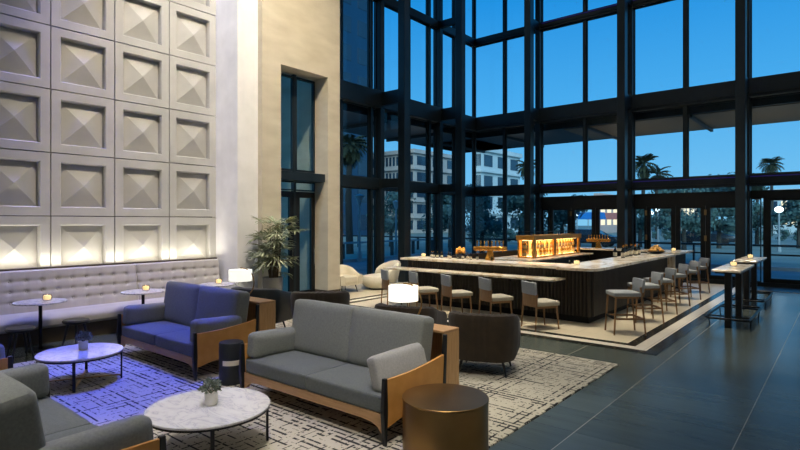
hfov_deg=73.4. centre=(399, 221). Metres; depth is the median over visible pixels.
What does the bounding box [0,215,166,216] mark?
trim
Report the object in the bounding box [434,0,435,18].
window
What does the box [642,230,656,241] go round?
bush
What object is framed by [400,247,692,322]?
bar
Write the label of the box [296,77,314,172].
window
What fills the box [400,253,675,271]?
countertop
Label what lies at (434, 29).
window
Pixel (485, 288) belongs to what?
bar chair
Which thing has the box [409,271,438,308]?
bar chair
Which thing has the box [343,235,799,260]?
railing
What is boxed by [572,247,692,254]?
countertop
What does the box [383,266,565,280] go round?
countertop
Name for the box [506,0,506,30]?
window
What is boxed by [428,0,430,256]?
trim
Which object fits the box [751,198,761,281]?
window
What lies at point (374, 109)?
window
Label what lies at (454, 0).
trim
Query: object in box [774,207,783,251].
street lamp
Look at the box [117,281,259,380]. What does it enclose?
loveseat
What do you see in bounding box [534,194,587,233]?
tree
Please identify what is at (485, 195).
window
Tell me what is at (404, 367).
cushion
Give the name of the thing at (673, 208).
door
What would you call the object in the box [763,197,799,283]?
door
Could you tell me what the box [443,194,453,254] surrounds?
window
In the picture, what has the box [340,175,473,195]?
trim
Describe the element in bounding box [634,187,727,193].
window
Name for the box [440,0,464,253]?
trim
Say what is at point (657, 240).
street lamp
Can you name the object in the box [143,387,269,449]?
coffee table
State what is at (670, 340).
trim
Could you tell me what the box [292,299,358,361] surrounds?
cushion
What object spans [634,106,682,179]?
window
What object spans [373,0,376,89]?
window
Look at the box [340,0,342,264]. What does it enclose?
trim
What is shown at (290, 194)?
door
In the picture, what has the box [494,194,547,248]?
tree
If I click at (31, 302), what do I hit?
cocktail table
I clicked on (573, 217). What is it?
door
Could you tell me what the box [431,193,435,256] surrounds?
window
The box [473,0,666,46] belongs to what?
trim
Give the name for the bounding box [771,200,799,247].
tree
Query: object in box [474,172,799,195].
trim
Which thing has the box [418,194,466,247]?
tree
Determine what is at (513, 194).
window
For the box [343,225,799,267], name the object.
street
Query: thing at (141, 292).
cocktail table
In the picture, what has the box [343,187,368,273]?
window
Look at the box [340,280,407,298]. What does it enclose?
rug
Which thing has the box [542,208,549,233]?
door
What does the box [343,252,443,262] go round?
kerb
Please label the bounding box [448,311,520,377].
lounge chair
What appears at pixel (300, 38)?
wall
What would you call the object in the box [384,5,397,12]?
window
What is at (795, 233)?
bush
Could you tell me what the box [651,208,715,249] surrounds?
tree
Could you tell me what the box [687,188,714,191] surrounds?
tree
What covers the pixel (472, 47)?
window
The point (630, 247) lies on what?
bottle
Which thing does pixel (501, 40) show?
window
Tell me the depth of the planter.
11.47 m
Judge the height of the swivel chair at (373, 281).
0.840 m
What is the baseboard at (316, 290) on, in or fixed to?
attached to the wall at (300, 38)
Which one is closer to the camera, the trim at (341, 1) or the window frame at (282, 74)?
the window frame at (282, 74)
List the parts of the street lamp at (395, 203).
post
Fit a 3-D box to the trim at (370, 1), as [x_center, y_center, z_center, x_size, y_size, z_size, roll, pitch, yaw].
[-1.015,-4.300,18.193,0.180,12.600,0.110,0,0,40]
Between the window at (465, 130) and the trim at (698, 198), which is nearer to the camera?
the trim at (698, 198)
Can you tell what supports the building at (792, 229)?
on the street
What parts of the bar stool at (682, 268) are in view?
leg, seat, backrest, leg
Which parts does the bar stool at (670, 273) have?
seat, leg, backrest, leg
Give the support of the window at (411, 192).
attached to the trim
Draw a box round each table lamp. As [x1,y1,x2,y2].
[229,267,254,293]
[388,283,421,314]
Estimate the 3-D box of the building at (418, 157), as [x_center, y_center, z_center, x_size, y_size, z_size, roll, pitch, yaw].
[3.059,-5.350,102.535,10.716,14.800,14.800,0,0,40]
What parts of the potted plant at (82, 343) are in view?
pot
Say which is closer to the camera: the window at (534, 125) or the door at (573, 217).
the door at (573, 217)
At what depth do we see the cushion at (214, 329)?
6.95 m
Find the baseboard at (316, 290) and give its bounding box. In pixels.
[315,289,340,291]
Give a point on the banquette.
(92, 291)
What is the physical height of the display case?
0.735 m
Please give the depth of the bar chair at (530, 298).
9.92 m
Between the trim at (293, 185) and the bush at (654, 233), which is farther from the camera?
the bush at (654, 233)
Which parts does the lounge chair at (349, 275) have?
seat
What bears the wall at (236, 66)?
attached to the wall at (108, 107)
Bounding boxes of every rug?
[13,319,619,449]
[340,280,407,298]
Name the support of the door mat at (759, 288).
on the floor at (717, 387)
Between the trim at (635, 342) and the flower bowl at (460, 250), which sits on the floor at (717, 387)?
the trim at (635, 342)
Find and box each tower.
[343,0,366,236]
[473,240,506,259]
[586,235,610,247]
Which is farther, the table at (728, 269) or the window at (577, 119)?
the window at (577, 119)
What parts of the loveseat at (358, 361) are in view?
leg, panel, frame, leg, panel, leg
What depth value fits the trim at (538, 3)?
21.19 m
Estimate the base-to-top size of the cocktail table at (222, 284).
0.757 m
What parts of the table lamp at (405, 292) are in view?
lamp shade, arm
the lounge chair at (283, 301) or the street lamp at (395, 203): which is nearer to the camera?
the lounge chair at (283, 301)
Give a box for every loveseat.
[0,344,12,369]
[0,363,166,449]
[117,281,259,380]
[239,299,446,446]
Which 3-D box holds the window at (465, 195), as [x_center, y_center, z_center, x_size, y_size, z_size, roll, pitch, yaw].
[2.717,0.385,22.721,0.072,2.990,1.445,0,0,40]
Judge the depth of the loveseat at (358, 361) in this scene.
5.59 m
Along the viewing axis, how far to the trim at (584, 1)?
20.13 m
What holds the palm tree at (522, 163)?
on the street
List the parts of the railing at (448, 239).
rail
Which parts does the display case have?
post, post, backlit panel, post, gallery rail, post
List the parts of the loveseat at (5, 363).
panel, leg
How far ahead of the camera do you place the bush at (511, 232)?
49.72 m
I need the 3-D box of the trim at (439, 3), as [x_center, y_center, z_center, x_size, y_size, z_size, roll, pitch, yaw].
[1.498,-4.300,21.162,0.340,12.600,0.200,0,0,40]
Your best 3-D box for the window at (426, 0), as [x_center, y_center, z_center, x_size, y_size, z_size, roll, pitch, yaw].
[0.677,-9.205,20.259,0.072,2.690,1.150,0,0,40]
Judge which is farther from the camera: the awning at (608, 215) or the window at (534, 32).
the awning at (608, 215)
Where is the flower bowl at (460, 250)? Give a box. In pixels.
[455,247,464,258]
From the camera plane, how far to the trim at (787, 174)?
17.97 m
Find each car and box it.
[576,229,616,246]
[681,230,734,243]
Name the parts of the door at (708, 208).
push rail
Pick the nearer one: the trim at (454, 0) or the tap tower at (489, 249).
the tap tower at (489, 249)
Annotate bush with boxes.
[479,233,494,241]
[493,231,502,242]
[507,228,517,241]
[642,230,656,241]
[660,229,670,240]
[752,229,774,241]
[775,228,791,240]
[792,230,796,240]
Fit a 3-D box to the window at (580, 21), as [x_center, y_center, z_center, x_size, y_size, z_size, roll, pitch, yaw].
[6.288,-6.005,20.772,1.675,3.110,0.072,0,0,40]
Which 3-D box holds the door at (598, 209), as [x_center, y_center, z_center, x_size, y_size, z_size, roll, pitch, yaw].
[7.628,0.730,19.641,0.920,2.500,0.080,0,0,40]
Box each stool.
[4,325,34,361]
[62,317,89,345]
[604,277,646,335]
[626,272,664,322]
[643,267,677,314]
[657,264,690,305]
[670,260,700,299]
[681,257,709,292]
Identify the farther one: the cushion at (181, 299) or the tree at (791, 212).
the tree at (791, 212)
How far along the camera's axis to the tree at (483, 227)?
33.36 m
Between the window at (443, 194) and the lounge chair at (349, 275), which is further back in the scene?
the window at (443, 194)
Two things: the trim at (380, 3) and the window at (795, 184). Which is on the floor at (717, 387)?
the trim at (380, 3)
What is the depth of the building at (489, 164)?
94.01 m
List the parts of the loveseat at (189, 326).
leg, frame, leg, panel, leg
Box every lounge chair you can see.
[231,286,291,327]
[290,291,349,319]
[340,265,362,290]
[374,303,446,324]
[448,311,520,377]
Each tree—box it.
[343,134,366,253]
[364,191,415,246]
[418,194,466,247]
[449,184,509,252]
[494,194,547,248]
[514,160,534,179]
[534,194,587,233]
[636,153,658,235]
[636,209,658,246]
[649,166,673,238]
[649,189,691,215]
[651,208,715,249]
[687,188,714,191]
[689,208,734,247]
[692,171,769,220]
[731,200,777,243]
[751,186,764,215]
[756,156,784,235]
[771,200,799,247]
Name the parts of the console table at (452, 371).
panel, panel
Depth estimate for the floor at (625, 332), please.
10.93 m
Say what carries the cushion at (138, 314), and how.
on the loveseat at (189, 326)
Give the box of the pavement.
[343,255,799,281]
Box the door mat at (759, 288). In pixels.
[750,286,799,293]
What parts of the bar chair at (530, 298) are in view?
leg, backrest, panel, leg, seat, leg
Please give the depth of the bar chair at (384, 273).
12.42 m
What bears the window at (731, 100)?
attached to the trim at (763, 180)
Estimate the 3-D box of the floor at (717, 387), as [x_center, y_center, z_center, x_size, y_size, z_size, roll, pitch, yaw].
[2.360,2.100,9.116,17.200,0.200,23.250,0,0,40]
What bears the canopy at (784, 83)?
attached to the trim at (630, 9)
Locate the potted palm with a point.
(273, 260)
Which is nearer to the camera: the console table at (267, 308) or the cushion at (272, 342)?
the cushion at (272, 342)
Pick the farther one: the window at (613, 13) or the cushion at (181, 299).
the window at (613, 13)
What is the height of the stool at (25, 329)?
0.455 m
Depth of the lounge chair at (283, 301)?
9.40 m
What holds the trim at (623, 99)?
on the floor at (717, 387)
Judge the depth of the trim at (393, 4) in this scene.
20.46 m
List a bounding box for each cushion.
[0,344,4,358]
[0,363,48,398]
[0,371,45,449]
[38,396,90,435]
[39,415,153,449]
[45,424,98,441]
[122,320,189,344]
[123,302,164,324]
[155,329,191,356]
[164,281,205,325]
[190,315,241,341]
[195,286,249,322]
[246,350,348,388]
[247,327,294,357]
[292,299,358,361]
[306,363,380,411]
[347,307,433,366]
[367,343,426,392]
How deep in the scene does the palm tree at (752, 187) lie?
79.46 m
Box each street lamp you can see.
[355,194,363,261]
[393,200,397,254]
[656,210,659,244]
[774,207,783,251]
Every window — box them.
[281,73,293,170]
[281,180,314,191]
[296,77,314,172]
[343,101,368,177]
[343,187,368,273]
[367,0,368,86]
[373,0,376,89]
[373,108,376,177]
[373,189,376,272]
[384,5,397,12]
[411,17,427,103]
[411,117,427,182]
[411,192,427,255]
[426,0,427,14]
[431,27,435,105]
[431,122,435,183]
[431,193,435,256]
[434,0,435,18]
[443,33,453,106]
[443,125,453,183]
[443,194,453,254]
[452,0,453,27]
[465,43,473,116]
[465,130,473,186]
[465,195,473,253]
[472,0,473,37]
[475,0,475,38]
[475,40,502,116]
[475,129,502,186]
[475,195,502,252]
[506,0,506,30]
[506,32,534,112]
[506,125,534,185]
[506,194,534,246]
[542,21,582,107]
[542,119,582,183]
[542,191,608,196]
[587,13,616,100]
[587,115,616,181]
[634,0,673,94]
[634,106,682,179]
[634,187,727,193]
[688,0,688,86]
[688,100,734,176]
[751,0,751,77]
[751,92,799,173]
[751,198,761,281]
[752,184,799,190]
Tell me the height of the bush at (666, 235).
1.381 m
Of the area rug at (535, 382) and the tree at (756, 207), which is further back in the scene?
the tree at (756, 207)
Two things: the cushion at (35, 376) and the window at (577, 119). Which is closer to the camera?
the cushion at (35, 376)
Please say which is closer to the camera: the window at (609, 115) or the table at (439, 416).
the table at (439, 416)
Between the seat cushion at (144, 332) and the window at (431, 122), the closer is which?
the seat cushion at (144, 332)
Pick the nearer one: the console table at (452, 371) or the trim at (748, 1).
the console table at (452, 371)
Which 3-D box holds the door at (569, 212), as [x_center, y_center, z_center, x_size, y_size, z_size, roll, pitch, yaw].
[6.229,0.730,20.794,0.895,2.500,0.090,0,0,40]
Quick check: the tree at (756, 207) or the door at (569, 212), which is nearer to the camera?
the door at (569, 212)
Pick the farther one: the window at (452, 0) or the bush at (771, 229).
the bush at (771, 229)
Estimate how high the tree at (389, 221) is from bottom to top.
4.812 m
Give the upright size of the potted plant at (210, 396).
0.246 m
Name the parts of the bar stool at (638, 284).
leg, leg, seat, leg, backrest, leg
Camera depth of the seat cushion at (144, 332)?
7.84 m
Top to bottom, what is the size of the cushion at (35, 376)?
0.322 m
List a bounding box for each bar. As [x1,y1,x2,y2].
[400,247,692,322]
[495,252,592,263]
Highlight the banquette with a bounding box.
[0,257,220,348]
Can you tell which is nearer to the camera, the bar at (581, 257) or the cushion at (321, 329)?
the cushion at (321, 329)
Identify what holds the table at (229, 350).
on the area rug at (535, 382)
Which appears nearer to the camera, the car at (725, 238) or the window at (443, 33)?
the window at (443, 33)
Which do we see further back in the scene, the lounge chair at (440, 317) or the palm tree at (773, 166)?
the palm tree at (773, 166)
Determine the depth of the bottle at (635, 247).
13.99 m
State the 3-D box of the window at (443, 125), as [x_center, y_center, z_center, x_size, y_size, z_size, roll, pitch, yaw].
[1.852,-2.670,21.677,0.072,2.400,1.045,0,0,40]
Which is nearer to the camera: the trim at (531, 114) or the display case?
the display case
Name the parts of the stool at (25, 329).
leg, leg, seat, leg, leg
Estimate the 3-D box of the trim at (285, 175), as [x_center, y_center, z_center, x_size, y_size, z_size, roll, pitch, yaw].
[-2.553,-1.100,13.265,0.460,0.200,1.470,0,0,40]
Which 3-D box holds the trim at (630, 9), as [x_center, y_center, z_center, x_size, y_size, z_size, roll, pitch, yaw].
[8.210,-4.300,19.106,0.200,12.600,0.340,0,0,40]
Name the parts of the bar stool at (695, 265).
leg, backrest, leg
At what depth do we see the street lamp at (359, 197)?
26.94 m
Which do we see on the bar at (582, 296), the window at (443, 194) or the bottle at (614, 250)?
the bottle at (614, 250)
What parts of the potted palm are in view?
stem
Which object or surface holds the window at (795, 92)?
attached to the trim at (763, 180)
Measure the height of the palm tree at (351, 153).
7.784 m
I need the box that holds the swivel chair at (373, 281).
[362,260,400,289]
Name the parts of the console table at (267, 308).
panel, panel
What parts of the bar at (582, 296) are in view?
panel, panel, panel, panel, panel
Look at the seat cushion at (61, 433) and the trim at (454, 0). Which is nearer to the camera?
the seat cushion at (61, 433)
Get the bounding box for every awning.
[564,212,605,232]
[588,213,616,228]
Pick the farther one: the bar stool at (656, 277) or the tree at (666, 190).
the tree at (666, 190)
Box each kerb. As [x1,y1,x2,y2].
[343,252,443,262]
[444,252,799,271]
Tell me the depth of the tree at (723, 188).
120.65 m
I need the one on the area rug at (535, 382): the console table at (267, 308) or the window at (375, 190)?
the console table at (267, 308)
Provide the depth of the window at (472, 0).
23.25 m
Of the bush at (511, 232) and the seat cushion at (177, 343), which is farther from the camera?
the bush at (511, 232)
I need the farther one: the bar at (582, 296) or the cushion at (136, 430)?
the bar at (582, 296)
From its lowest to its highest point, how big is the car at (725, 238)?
1.419 m
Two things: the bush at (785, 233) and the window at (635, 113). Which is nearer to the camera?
the window at (635, 113)
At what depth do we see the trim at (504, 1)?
22.27 m
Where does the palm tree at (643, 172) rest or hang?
on the street
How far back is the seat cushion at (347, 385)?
5.21 m
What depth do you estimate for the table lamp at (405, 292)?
5.91 m
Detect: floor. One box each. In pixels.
[5,283,799,449]
[350,282,723,342]
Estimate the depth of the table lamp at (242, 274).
7.93 m
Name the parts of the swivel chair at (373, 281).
seat, backrest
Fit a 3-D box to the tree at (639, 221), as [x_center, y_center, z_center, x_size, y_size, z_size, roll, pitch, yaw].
[19.260,-0.048,43.270,3.305,4.195,3.243,0,0,45]
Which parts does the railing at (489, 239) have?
rail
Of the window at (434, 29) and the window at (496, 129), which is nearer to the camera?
the window at (434, 29)
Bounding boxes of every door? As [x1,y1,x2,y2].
[281,191,293,291]
[296,192,314,291]
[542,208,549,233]
[550,208,571,233]
[571,207,595,246]
[596,207,616,238]
[634,207,646,248]
[646,206,675,249]
[676,206,705,278]
[706,205,734,280]
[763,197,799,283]
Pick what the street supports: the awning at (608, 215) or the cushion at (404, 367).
the awning at (608, 215)
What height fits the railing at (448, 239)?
0.950 m
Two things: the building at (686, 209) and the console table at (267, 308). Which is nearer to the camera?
the console table at (267, 308)
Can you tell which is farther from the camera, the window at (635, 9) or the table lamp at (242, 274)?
the window at (635, 9)
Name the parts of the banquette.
backrest, seat, backrest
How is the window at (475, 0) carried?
attached to the trim at (516, 32)
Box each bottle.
[613,246,616,256]
[621,246,624,257]
[629,244,632,255]
[634,245,637,255]
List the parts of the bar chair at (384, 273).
backrest, panel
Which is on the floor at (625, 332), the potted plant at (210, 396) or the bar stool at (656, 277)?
the bar stool at (656, 277)
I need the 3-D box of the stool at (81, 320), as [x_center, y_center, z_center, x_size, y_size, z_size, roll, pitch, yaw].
[-5.120,1.775,8.490,0.410,0.455,0.369,0,0,17]
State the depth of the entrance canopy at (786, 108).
20.23 m
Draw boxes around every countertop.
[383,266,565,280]
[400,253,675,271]
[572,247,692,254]
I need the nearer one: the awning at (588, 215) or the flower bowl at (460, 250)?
the flower bowl at (460, 250)
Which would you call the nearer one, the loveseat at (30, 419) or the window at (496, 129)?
the loveseat at (30, 419)
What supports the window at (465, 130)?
attached to the trim at (345, 181)
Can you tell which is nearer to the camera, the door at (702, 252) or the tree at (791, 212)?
the door at (702, 252)
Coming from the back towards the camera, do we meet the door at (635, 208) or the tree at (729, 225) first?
the tree at (729, 225)
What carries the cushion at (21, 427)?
on the loveseat at (30, 419)
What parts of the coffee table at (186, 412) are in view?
leg, leg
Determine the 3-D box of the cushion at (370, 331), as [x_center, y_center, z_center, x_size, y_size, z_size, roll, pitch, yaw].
[-0.116,1.265,5.688,1.007,0.637,0.319,0,0,40]
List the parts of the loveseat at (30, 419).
panel, leg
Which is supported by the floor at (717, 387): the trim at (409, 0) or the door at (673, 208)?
the trim at (409, 0)
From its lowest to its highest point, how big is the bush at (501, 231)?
1.363 m
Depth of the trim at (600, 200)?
20.27 m
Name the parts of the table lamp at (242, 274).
lamp shade, arm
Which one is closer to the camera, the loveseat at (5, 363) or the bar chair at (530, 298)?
the loveseat at (5, 363)
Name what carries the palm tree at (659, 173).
on the street
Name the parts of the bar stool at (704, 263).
backrest, leg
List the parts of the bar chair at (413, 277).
backrest, seat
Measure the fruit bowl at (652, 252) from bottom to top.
0.070 m
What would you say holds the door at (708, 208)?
attached to the trim at (698, 198)
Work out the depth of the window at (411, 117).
20.66 m
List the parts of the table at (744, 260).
leg, foot rail, leg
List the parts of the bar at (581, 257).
door, door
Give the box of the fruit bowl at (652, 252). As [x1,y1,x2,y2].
[647,251,665,253]
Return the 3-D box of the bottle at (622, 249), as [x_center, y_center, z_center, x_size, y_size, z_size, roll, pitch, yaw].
[5.457,0.746,13.141,0.097,0.289,0.095,0,0,-4]
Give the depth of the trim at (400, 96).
17.69 m
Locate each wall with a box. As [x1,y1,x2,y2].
[0,0,215,268]
[215,0,257,288]
[258,0,339,290]
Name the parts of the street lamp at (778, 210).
post, globe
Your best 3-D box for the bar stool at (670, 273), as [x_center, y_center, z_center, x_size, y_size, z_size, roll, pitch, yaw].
[5.685,1.510,11.749,0.582,0.971,0.496,0,0,2]
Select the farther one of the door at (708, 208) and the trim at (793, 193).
the door at (708, 208)
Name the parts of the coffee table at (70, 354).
leg, leg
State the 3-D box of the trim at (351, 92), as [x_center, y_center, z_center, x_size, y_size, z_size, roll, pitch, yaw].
[-0.065,-4.160,19.237,0.350,0.580,10.060,0,0,40]
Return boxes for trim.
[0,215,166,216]
[281,170,324,182]
[291,74,295,290]
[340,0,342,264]
[340,79,475,131]
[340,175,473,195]
[350,285,734,345]
[350,286,750,354]
[350,287,734,350]
[369,0,372,273]
[375,0,473,45]
[377,0,383,266]
[381,0,408,281]
[409,0,410,256]
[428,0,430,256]
[433,0,442,256]
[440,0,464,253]
[454,0,455,254]
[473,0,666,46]
[474,0,474,253]
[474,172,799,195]
[503,0,505,245]
[524,0,538,247]
[535,0,541,234]
[541,195,616,207]
[542,0,634,23]
[545,174,799,185]
[583,0,586,181]
[617,0,631,247]
[628,0,633,247]
[634,191,734,206]
[683,0,687,177]
[688,278,799,288]
[735,0,748,288]
[747,0,750,281]
[750,189,799,198]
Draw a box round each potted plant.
[75,331,92,349]
[198,377,221,405]
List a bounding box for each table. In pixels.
[12,298,67,352]
[34,343,123,392]
[120,289,164,303]
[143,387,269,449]
[199,282,236,286]
[219,339,243,385]
[247,296,275,330]
[402,383,488,449]
[430,324,458,383]
[704,263,761,328]
[732,256,772,308]
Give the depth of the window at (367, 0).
18.13 m
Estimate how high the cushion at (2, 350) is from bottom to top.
0.312 m
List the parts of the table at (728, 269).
leg, support plate, foot rail, leg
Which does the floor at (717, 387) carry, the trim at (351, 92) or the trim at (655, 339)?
the trim at (655, 339)
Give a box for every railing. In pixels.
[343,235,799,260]
[343,238,450,258]
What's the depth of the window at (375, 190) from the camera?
18.41 m
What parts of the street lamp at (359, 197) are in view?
post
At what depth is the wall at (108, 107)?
10.51 m
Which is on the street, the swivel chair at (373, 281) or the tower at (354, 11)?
the tower at (354, 11)
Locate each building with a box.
[373,148,451,232]
[476,150,521,232]
[594,193,616,232]
[681,208,696,230]
[768,188,799,233]
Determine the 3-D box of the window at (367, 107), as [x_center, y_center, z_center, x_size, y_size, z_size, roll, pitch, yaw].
[-1.477,-2.670,17.660,0.072,2.400,1.300,0,0,40]
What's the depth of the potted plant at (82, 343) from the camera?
6.73 m
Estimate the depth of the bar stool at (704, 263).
14.93 m
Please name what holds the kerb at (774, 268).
on the street
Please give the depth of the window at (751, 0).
16.81 m
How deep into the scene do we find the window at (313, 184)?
13.64 m
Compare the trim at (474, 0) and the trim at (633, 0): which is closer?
the trim at (633, 0)
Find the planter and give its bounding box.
[262,276,282,289]
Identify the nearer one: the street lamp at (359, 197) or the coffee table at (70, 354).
the coffee table at (70, 354)
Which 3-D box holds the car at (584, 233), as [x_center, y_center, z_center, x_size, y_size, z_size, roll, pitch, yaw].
[15.586,1.340,43.988,4.443,1.419,1.800,0,0,34]
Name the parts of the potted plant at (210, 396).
pot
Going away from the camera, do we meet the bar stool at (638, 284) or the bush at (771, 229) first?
the bar stool at (638, 284)
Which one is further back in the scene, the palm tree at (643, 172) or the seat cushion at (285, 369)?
the palm tree at (643, 172)
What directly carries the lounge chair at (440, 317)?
on the area rug at (535, 382)
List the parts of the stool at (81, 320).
leg, seat, leg, leg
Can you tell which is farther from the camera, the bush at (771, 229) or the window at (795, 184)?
the bush at (771, 229)
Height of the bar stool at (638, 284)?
0.971 m
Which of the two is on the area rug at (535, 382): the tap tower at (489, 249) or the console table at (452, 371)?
the console table at (452, 371)
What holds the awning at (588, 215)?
on the street
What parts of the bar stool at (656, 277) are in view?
leg, leg, seat, leg, backrest, leg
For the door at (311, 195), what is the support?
attached to the trim at (293, 185)
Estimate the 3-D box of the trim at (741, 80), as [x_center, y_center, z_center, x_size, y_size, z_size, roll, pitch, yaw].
[10.416,-4.300,16.298,0.260,12.600,1.210,0,0,40]
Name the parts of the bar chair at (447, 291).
backrest, panel, leg, seat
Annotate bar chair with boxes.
[381,269,407,306]
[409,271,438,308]
[441,274,472,312]
[478,277,512,313]
[521,280,559,330]
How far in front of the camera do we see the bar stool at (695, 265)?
13.76 m
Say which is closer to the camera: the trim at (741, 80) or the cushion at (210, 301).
the cushion at (210, 301)
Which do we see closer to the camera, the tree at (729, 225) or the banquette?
the banquette
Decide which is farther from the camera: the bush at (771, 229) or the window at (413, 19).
the bush at (771, 229)
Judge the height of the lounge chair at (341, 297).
0.831 m
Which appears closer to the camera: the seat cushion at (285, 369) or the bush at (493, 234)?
the seat cushion at (285, 369)
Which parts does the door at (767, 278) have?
push rail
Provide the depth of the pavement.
21.38 m
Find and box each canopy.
[343,94,799,152]
[473,71,799,131]
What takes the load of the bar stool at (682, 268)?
on the floor at (625, 332)
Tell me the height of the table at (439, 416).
0.456 m
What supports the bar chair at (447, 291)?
on the floor at (625, 332)
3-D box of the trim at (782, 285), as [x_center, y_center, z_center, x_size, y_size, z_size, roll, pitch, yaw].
[9.759,1.940,17.888,17.000,0.120,0.160,0,0,40]
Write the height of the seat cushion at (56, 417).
0.189 m
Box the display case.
[516,230,580,257]
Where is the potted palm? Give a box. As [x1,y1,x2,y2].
[245,215,309,289]
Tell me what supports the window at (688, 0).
attached to the canopy at (784, 83)
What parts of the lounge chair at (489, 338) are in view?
leg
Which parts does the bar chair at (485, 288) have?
backrest, panel, leg, seat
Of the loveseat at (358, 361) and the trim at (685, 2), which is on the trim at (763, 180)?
the trim at (685, 2)
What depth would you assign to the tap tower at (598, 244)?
17.90 m
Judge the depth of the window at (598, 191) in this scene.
20.44 m
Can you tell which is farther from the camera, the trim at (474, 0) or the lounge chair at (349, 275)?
the trim at (474, 0)

